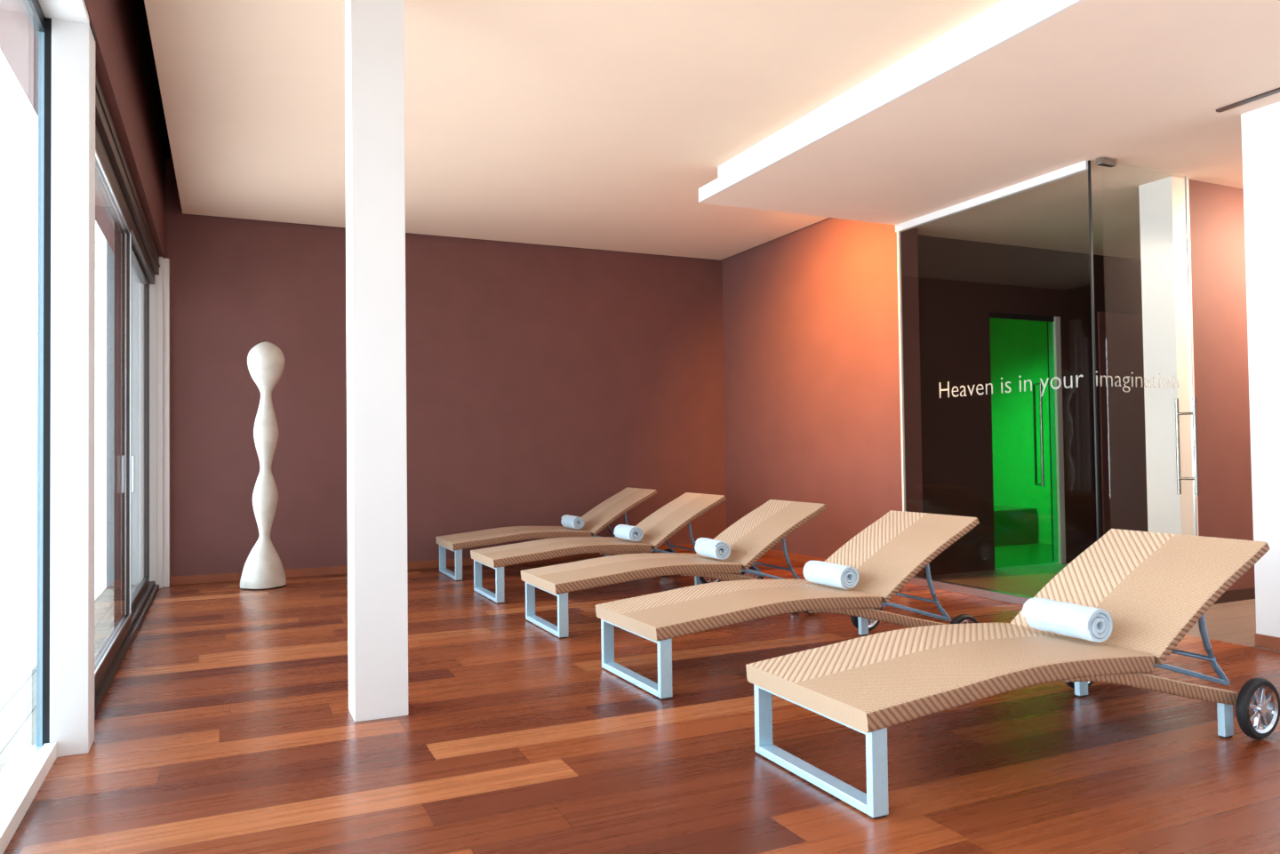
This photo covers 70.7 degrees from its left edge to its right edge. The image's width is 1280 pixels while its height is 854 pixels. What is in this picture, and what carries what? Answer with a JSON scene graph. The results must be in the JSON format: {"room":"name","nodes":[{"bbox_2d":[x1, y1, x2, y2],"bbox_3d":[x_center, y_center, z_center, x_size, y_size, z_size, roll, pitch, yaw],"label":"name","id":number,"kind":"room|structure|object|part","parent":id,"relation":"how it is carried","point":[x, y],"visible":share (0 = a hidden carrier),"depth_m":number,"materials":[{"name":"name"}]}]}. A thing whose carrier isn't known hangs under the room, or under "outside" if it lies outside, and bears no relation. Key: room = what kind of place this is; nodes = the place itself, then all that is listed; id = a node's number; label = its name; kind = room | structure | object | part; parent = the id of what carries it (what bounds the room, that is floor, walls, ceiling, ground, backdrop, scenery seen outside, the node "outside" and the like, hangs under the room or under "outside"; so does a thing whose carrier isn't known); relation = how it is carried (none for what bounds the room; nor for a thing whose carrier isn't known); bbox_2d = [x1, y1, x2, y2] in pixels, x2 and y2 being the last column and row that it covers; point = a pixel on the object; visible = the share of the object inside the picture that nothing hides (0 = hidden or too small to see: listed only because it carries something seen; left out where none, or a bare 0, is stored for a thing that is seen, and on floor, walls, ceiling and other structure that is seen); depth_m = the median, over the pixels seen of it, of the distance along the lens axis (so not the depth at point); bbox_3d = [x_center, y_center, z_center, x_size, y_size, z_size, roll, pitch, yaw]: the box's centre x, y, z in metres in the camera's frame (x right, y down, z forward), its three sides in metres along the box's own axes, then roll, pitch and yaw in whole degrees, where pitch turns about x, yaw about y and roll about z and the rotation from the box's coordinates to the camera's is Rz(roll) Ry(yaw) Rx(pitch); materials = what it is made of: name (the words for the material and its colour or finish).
{"room":"spa","nodes":[
{"label":"spa","id":0,"kind":"room"},
{"bbox_2d":[0,0,165,258],"bbox_3d":[-1.995,-2.186,2.655,0.400,0.950,12.370,0,-2,-25],"label":"wall","id":1,"kind":"structure","parent":0,"point":[121,68],"depth_m":5.02,"materials":[{"name":"brown paint"}]},
{"bbox_2d":[0,0,56,853],"bbox_3d":[-0.905,-0.279,0.396,0.088,3.000,7.460,0,-2,-25],"label":"window","id":2,"kind":"structure","parent":1,"relation":"in","point":[17,796],"depth_m":3.61,"materials":[{"name":"clear glass"}]},
{"bbox_3d":[-0.825,1.187,0.283,0.043,0.062,7.268,0,-2,-25],"label":"sill","id":3,"kind":"part","parent":2,"relation":"part of","materials":[{"name":"white paint"}]},
{"bbox_3d":[-0.916,-0.279,0.391,0.062,3.000,7.460,0,-2,-25],"label":"frame","id":4,"kind":"part","parent":2,"relation":"part of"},
{"bbox_2d":[38,0,95,40],"bbox_3d":[-0.857,-1.766,0.463,0.155,0.025,7.460,0,-2,-25],"label":"trim","id":5,"kind":"structure","parent":1,"relation":"attached to","point":[76,11],"depth_m":3.59,"materials":[{"name":"white paint"}]},
{"bbox_2d":[94,68,169,718],"bbox_3d":[-3.386,-0.113,5.972,0.235,3.000,5.070,0,-2,-25],"label":"sliding door","id":6,"kind":"structure","parent":1,"relation":"in","point":[115,186],"depth_m":6.32,"materials":[{"name":"brown metal"}]},
{"bbox_3d":[-2.900,-0.061,4.878,0.044,2.690,2.680,0,-2,-25],"label":"sash","id":7,"kind":"part","parent":6,"relation":"part of","materials":[{"name":"brown metal"}]},
{"bbox_3d":[-3.919,0.003,6.995,0.044,2.730,2.380,0,-2,-25],"label":"sash","id":8,"kind":"part","parent":6,"relation":"part of","materials":[{"name":"brown metal"}]},
{"bbox_3d":[-3.398,0.314,6.042,0.020,0.250,0.030,0,-2,-25],"label":"handle","id":9,"kind":"part","parent":6,"relation":"part of","materials":[{"name":"metal"}]},
{"bbox_2d":[106,240,139,587],"bbox_3d":[-4.822,-0.200,8.469,0.290,3.330,0.300,0,-2,-25],"label":"pier","id":10,"kind":"object","parent":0,"point":[110,256],"visible":0.21,"depth_m":8.33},
{"bbox_2d":[133,0,172,159],"bbox_3d":[2.452,-2.715,4.951,10.600,0.100,12.800,0,-2,-25],"label":"ceiling","id":11,"kind":"structure","parent":0,"point":[140,4],"depth_m":6.46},
{"bbox_2d":[344,0,408,722],"bbox_3d":[-1.231,-0.404,4.203,0.235,3.440,0.231,0,-2,-25],"label":"wall column","id":12,"kind":"structure","parent":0,"point":[374,63],"depth_m":4.10,"materials":[{"name":"white paint"}]},
{"bbox_2d":[165,158,726,585],"bbox_3d":[-1.701,-0.522,9.687,6.240,3.950,0.250,0,-2,-25],"label":"wall","id":13,"kind":"structure","parent":0,"point":[545,383],"depth_m":9.42,"materials":[{"name":"brown paint"}]},
{"bbox_2d":[170,544,694,585],"bbox_3d":[-1.639,1.410,9.511,5.880,0.078,0.018,0,-2,-25],"label":"baseboard","id":14,"kind":"structure","parent":13,"relation":"attached to","point":[450,563],"depth_m":8.83,"materials":[{"name":"brown wood"}]},
{"bbox_2d":[144,0,1001,260],"bbox_3d":[0.930,-2.188,3.983,5.745,0.060,12.340,0,-2,-25],"label":"ceiling","id":15,"kind":"structure","parent":0,"point":[597,124],"depth_m":5.79,"materials":[{"name":"paint"}]},
{"bbox_2d":[3,543,1279,853],"bbox_3d":[2.676,1.328,4.696,10.020,0.100,12.370,0,-2,-25],"label":"floor","id":16,"kind":"structure","parent":0,"point":[226,724],"depth_m":3.60,"materials":[{"name":"brown wood"}]},
{"bbox_2d":[49,17,95,757],"bbox_3d":[-2.345,-0.180,3.734,0.132,3.000,0.190,0,-2,-25],"label":"wall pier","id":17,"kind":"object","parent":16,"relation":"on","point":[72,543],"visible":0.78,"depth_m":3.65,"materials":[{"name":"white paint"}]},
{"bbox_2d":[240,341,286,590],"bbox_3d":[-3.389,0.333,8.121,0.337,2.210,0.338,-1,-1,21],"label":"statue","id":18,"kind":"object","parent":16,"relation":"on","point":[263,568],"visible":1,"depth_m":8.06,"materials":[{"name":"ceramic"}]},
{"bbox_3d":[-3.379,1.431,8.093,0.320,0.013,0.320,-1,-1,20],"label":"foot plate","id":19,"kind":"part","parent":18,"relation":"part of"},
{"bbox_2d":[435,487,657,581],"bbox_3d":[-0.924,1.040,9.086,2.105,0.778,0.873,0,-2,-25],"label":"sun lounger","id":20,"kind":"object","parent":16,"relation":"on","point":[599,517],"visible":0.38,"depth_m":8.95,"materials":[{"name":"wicker"}]},
{"bbox_3d":[-1.823,1.284,8.666,0.064,0.282,0.711,0,-2,-25],"label":"leg frame","id":21,"kind":"part","parent":20,"relation":"part of","materials":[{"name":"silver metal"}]},
{"bbox_3d":[-1.257,1.082,8.932,1.372,0.135,0.735,0,-2,-25],"label":"seat","id":22,"kind":"part","parent":20,"relation":"part of","materials":[{"name":"wicker"}]},
{"bbox_2d":[560,514,583,529],"bbox_3d":[-0.677,0.957,9.089,0.125,0.129,0.337,0,-2,-27],"label":"rolled towel","id":23,"kind":"object","parent":20,"relation":"on","point":[568,521],"visible":1,"depth_m":8.97,"materials":[{"name":"white fabric"}]},
{"bbox_3d":[-0.294,0.869,9.381,0.713,0.438,0.735,0,-2,-25],"label":"backrest","id":24,"kind":"part","parent":20,"relation":"part of","materials":[{"name":"wicker"}]},
{"bbox_2d":[470,492,726,603],"bbox_3d":[-0.344,1.003,7.824,2.105,0.778,0.873,0,-2,-25],"label":"sun lounger","id":25,"kind":"object","parent":16,"relation":"on","point":[660,526],"visible":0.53,"depth_m":7.69,"materials":[{"name":"wicker"}]},
{"bbox_3d":[-1.243,1.246,7.404,0.064,0.282,0.711,0,-2,-25],"label":"leg frame","id":26,"kind":"part","parent":25,"relation":"part of","materials":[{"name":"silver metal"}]},
{"bbox_3d":[-0.677,1.045,7.670,1.372,0.135,0.735,0,-2,-25],"label":"seat","id":27,"kind":"part","parent":25,"relation":"part of","materials":[{"name":"wicker"}]},
{"bbox_3d":[0.111,1.125,7.655,0.959,0.262,0.044,0,-2,-25],"label":"rail","id":28,"kind":"part","parent":25,"relation":"part of","materials":[{"name":"wicker"}]},
{"bbox_2d":[613,524,643,541],"bbox_3d":[-0.102,0.916,7.825,0.141,0.129,0.338,0,-2,-26],"label":"rolled towel","id":29,"kind":"object","parent":25,"relation":"on","point":[634,533],"visible":1,"depth_m":7.71,"materials":[{"name":"white fabric"}]},
{"bbox_3d":[0.286,0.832,8.118,0.713,0.438,0.735,0,-2,-25],"label":"backrest","id":30,"kind":"part","parent":25,"relation":"part of","materials":[{"name":"wicker"}]},
{"bbox_3d":[0.505,1.303,7.832,0.058,0.143,0.030,0,-2,-25],"label":"leg","id":31,"kind":"part","parent":25,"relation":"part of","materials":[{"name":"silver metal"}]},
{"bbox_2d":[520,499,826,638],"bbox_3d":[0.265,0.963,6.487,2.105,0.778,0.873,0,-2,-25],"label":"sun lounger","id":32,"kind":"object","parent":16,"relation":"on","point":[748,539],"visible":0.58,"depth_m":6.35,"materials":[{"name":"wicker"}]},
{"bbox_3d":[-0.634,1.207,6.066,0.064,0.282,0.711,0,-2,-25],"label":"leg frame","id":33,"kind":"part","parent":32,"relation":"part of","materials":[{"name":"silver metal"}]},
{"bbox_3d":[-0.068,1.005,6.332,1.372,0.135,0.735,0,-2,-25],"label":"seat","id":34,"kind":"part","parent":32,"relation":"part of","materials":[{"name":"wicker"}]},
{"bbox_2d":[694,537,730,559],"bbox_3d":[0.523,0.876,6.517,0.129,0.134,0.337,0,-1,-23],"label":"rolled towel","id":35,"kind":"object","parent":32,"relation":"on","point":[714,548],"visible":1,"depth_m":6.40,"materials":[{"name":"white fabric"}]},
{"bbox_3d":[0.720,1.085,6.318,0.959,0.262,0.044,0,-2,-25],"label":"rail","id":36,"kind":"part","parent":32,"relation":"part of","materials":[{"name":"wicker"}]},
{"bbox_3d":[0.895,0.792,6.781,0.713,0.438,0.735,0,-2,-25],"label":"backrest","id":37,"kind":"part","parent":32,"relation":"part of","materials":[{"name":"wicker"}]},
{"bbox_2d":[595,510,979,700],"bbox_3d":[0.861,0.921,5.074,2.105,0.778,0.873,0,-2,-26],"label":"sun lounger","id":38,"kind":"object","parent":16,"relation":"on","point":[890,552],"visible":0.87,"depth_m":4.94,"materials":[{"name":"wicker"}]},
{"bbox_3d":[-0.029,1.165,4.635,0.064,0.282,0.711,0,-2,-26],"label":"leg frame","id":39,"kind":"part","parent":38,"relation":"part of","materials":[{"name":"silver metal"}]},
{"bbox_3d":[0.532,0.963,4.913,1.372,0.135,0.735,0,-2,-26],"label":"seat","id":40,"kind":"part","parent":38,"relation":"part of","materials":[{"name":"wicker"}]},
{"bbox_2d":[803,560,859,590],"bbox_3d":[1.087,0.843,5.159,0.134,0.130,0.348,0,-2,-27],"label":"rolled towel","id":41,"kind":"object","parent":38,"relation":"on","point":[835,575],"visible":1,"depth_m":5.07,"materials":[{"name":"white fabric"}]},
{"bbox_3d":[1.413,1.240,5.711,0.058,0.143,0.030,0,-2,-26],"label":"leg","id":42,"kind":"part","parent":38,"relation":"part of","materials":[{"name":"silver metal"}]},
{"bbox_3d":[1.319,1.044,4.915,0.959,0.262,0.044,0,-2,-26],"label":"rail","id":43,"kind":"part","parent":38,"relation":"part of","materials":[{"name":"wicker"}]},
{"bbox_3d":[1.485,0.751,5.382,0.713,0.438,0.735,0,-2,-26],"label":"backrest","id":44,"kind":"part","parent":38,"relation":"part of","materials":[{"name":"wicker"}]},
{"bbox_2d":[895,160,1100,605],"bbox_3d":[2.702,-0.236,7.045,0.065,3.139,1.949,0,-2,-25],"label":"glass wall","id":45,"kind":"structure","parent":16,"relation":"on","point":[1083,166],"depth_m":6.99,"materials":[{"name":"glass"}]},
{"bbox_3d":[2.302,-0.213,7.923,0.024,3.015,0.020,0,-2,-25],"label":"post","id":46,"kind":"part","parent":45,"relation":"part of","materials":[{"name":"white metal"}]},
{"bbox_2d":[1096,156,1199,535],"bbox_3d":[3.513,-0.271,6.274,0.999,3.127,0.153,0,-2,-25],"label":"door","id":47,"kind":"structure","parent":45,"relation":"in","point":[1107,162],"depth_m":6.46,"materials":[{"name":"glass"}]},
{"bbox_3d":[3.902,0.138,6.440,0.024,0.690,0.153,0,-2,-25],"label":"handle","id":48,"kind":"part","parent":47,"relation":"part of","materials":[{"name":"metal"}]},
{"bbox_2d":[745,528,1279,819],"bbox_3d":[1.524,0.879,3.649,2.105,0.778,0.873,0,-2,-25],"label":"sun lounger","id":49,"kind":"object","parent":16,"relation":"on","point":[1154,588],"visible":1,"depth_m":3.53,"materials":[{"name":"wicker"}]},
{"bbox_3d":[0.626,1.123,3.229,0.064,0.282,0.711,0,-2,-25],"label":"leg frame","id":50,"kind":"part","parent":49,"relation":"part of","materials":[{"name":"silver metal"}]},
{"bbox_3d":[1.192,0.921,3.495,1.372,0.135,0.735,0,-2,-25],"label":"seat","id":51,"kind":"part","parent":49,"relation":"part of","materials":[{"name":"wicker"}]},
{"bbox_2d":[1022,597,1112,642],"bbox_3d":[1.753,0.790,3.713,0.144,0.136,0.333,0,-1,-24],"label":"rolled towel","id":52,"kind":"object","parent":49,"relation":"on","point":[1092,624],"visible":1,"depth_m":3.64,"materials":[{"name":"white fabric"}]},
{"bbox_3d":[2.090,1.197,4.275,0.058,0.143,0.030,0,-2,-25],"label":"leg","id":53,"kind":"part","parent":49,"relation":"part of","materials":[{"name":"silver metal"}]},
{"bbox_3d":[2.155,0.708,3.944,0.713,0.438,0.735,0,-2,-25],"label":"backrest","id":54,"kind":"part","parent":49,"relation":"part of","materials":[{"name":"wicker"}]},
{"bbox_3d":[1.979,1.001,3.481,0.959,0.262,0.044,0,-2,-25],"label":"rail","id":55,"kind":"part","parent":49,"relation":"part of","materials":[{"name":"wicker"}]},
{"bbox_3d":[2.373,1.179,3.658,0.058,0.143,0.030,0,-2,-25],"label":"leg","id":56,"kind":"part","parent":49,"relation":"part of","materials":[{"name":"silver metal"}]},
{"bbox_2d":[993,505,1037,546],"bbox_3d":[3.462,1.203,10.792,2.460,0.420,0.980,0,-2,-25],"label":"bench","id":57,"kind":"object","parent":16,"relation":"on","point":[1013,525],"visible":0.24,"depth_m":10.72,"materials":[{"name":"green tile"}]},
{"bbox_2d":[721,217,924,577],"bbox_3d":[1.748,-0.573,9.413,0.200,3.950,3.130,0,-2,-25],"label":"wall","id":58,"kind":"structure","parent":0,"point":[811,313],"depth_m":8.98,"materials":[{"name":"brown paint"}]},
{"bbox_2d":[717,0,1033,177],"bbox_3d":[3.381,-2.364,3.397,1.850,0.700,9.220,0,-2,-25],"label":"light","id":59,"kind":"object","parent":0,"point":[1004,8],"depth_m":5.37,"materials":[{"name":"white paint"}]},
{"bbox_2d":[701,0,1279,259],"bbox_3d":[5.068,-1.958,4.314,5.980,0.110,9.500,0,-2,-25],"label":"ceiling","id":60,"kind":"structure","parent":0,"point":[1140,84],"depth_m":5.63,"materials":[{"name":"paint"}]},
{"bbox_2d":[698,0,1082,202],"bbox_3d":[2.399,-1.956,2.944,0.015,0.110,9.240,0,-2,-25],"label":"trim","id":61,"kind":"structure","parent":60,"relation":"attached to","point":[1036,12],"depth_m":4.98,"materials":[{"name":"white paint"}]},
{"bbox_2d":[1216,87,1279,112],"bbox_3d":[4.711,-1.939,2.410,0.040,0.014,6.340,0,-2,-25],"label":"air vent","id":62,"kind":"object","parent":60,"relation":"attached to","point":[1277,90],"depth_m":5.12,"materials":[{"name":"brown metal"}]},
{"bbox_2d":[989,318,1052,544],"bbox_3d":[3.688,-0.052,10.294,2.700,2.900,2.380,0,-2,-25],"label":"wall","id":63,"kind":"structure","parent":0,"point":[1018,348],"depth_m":11.12,"materials":[{"name":"green paint"}]},
{"bbox_2d":[917,234,1142,575],"bbox_3d":[4.090,-0.286,9.083,3.780,3.300,0.170,0,-2,-25],"label":"wall","id":64,"kind":"structure","parent":0,"point":[961,282],"depth_m":8.62,"materials":[{"name":"paint"}]},
{"bbox_2d":[989,312,1065,563],"bbox_3d":[3.796,0.128,8.880,0.955,2.470,0.196,0,-2,-25],"label":"door","id":65,"kind":"structure","parent":64,"relation":"in","point":[1053,323],"depth_m":9.04,"materials":[{"name":"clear glass"}]},
{"bbox_3d":[3.953,0.073,8.954,0.026,1.021,0.223,-1,-1,6],"label":"handle","id":66,"kind":"part","parent":65,"relation":"part of","materials":[{"name":"metal"}]},
{"bbox_2d":[1097,311,1148,535],"bbox_3d":[5.062,0.079,9.413,0.720,2.540,0.020,0,-2,-25],"label":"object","id":67,"kind":"structure","parent":64,"relation":"in","point":[1120,335],"depth_m":9.39,"materials":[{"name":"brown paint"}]},
{"bbox_2d":[1138,176,1198,535],"bbox_3d":[3.940,-0.261,6.717,0.190,3.140,0.260,0,-2,-25],"label":"wall","id":68,"kind":"structure","parent":0,"point":[1162,202],"depth_m":6.64,"materials":[{"name":"white paint"}]},
{"bbox_2d":[1188,179,1255,590],"bbox_3d":[5.353,-0.264,7.366,2.920,3.140,0.260,0,-2,-25],"label":"wall","id":69,"kind":"structure","parent":0,"point":[1216,211],"depth_m":6.78,"materials":[{"name":"brown paint"}]},
{"bbox_2d":[1213,587,1255,604],"bbox_3d":[5.435,1.260,7.206,2.910,0.085,0.018,0,-2,-25],"label":"baseboard","id":70,"kind":"structure","parent":69,"relation":"attached to","point":[1243,594],"depth_m":6.75,"materials":[{"name":"paint"}]},
{"bbox_2d":[1240,101,1279,637],"bbox_3d":[5.010,-0.376,2.495,0.210,3.140,6.330,0,-2,-25],"label":"wall","id":71,"kind":"structure","parent":0,"point":[1260,127],"depth_m":5.24,"materials":[{"name":"white paint"}]},
{"bbox_2d":[763,549,1279,650],"bbox_3d":[3.649,1.237,5.136,0.066,0.078,12.352,0,-2,-25],"label":"baseboard","id":72,"kind":"structure","parent":71,"relation":"attached to","point":[1269,642],"depth_m":9.01,"materials":[{"name":"brown wood"}]},
{"label":"outside","id":73,"kind":"structure","parent":0,"visible":0},
{"bbox_2d":[0,584,137,793],"bbox_3d":[-2.178,1.328,2.703,0.295,0.050,12.800,0,-2,-25],"label":"deck","id":74,"kind":"object","parent":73,"point":[18,712],"visible":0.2,"depth_m":4.29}
]}

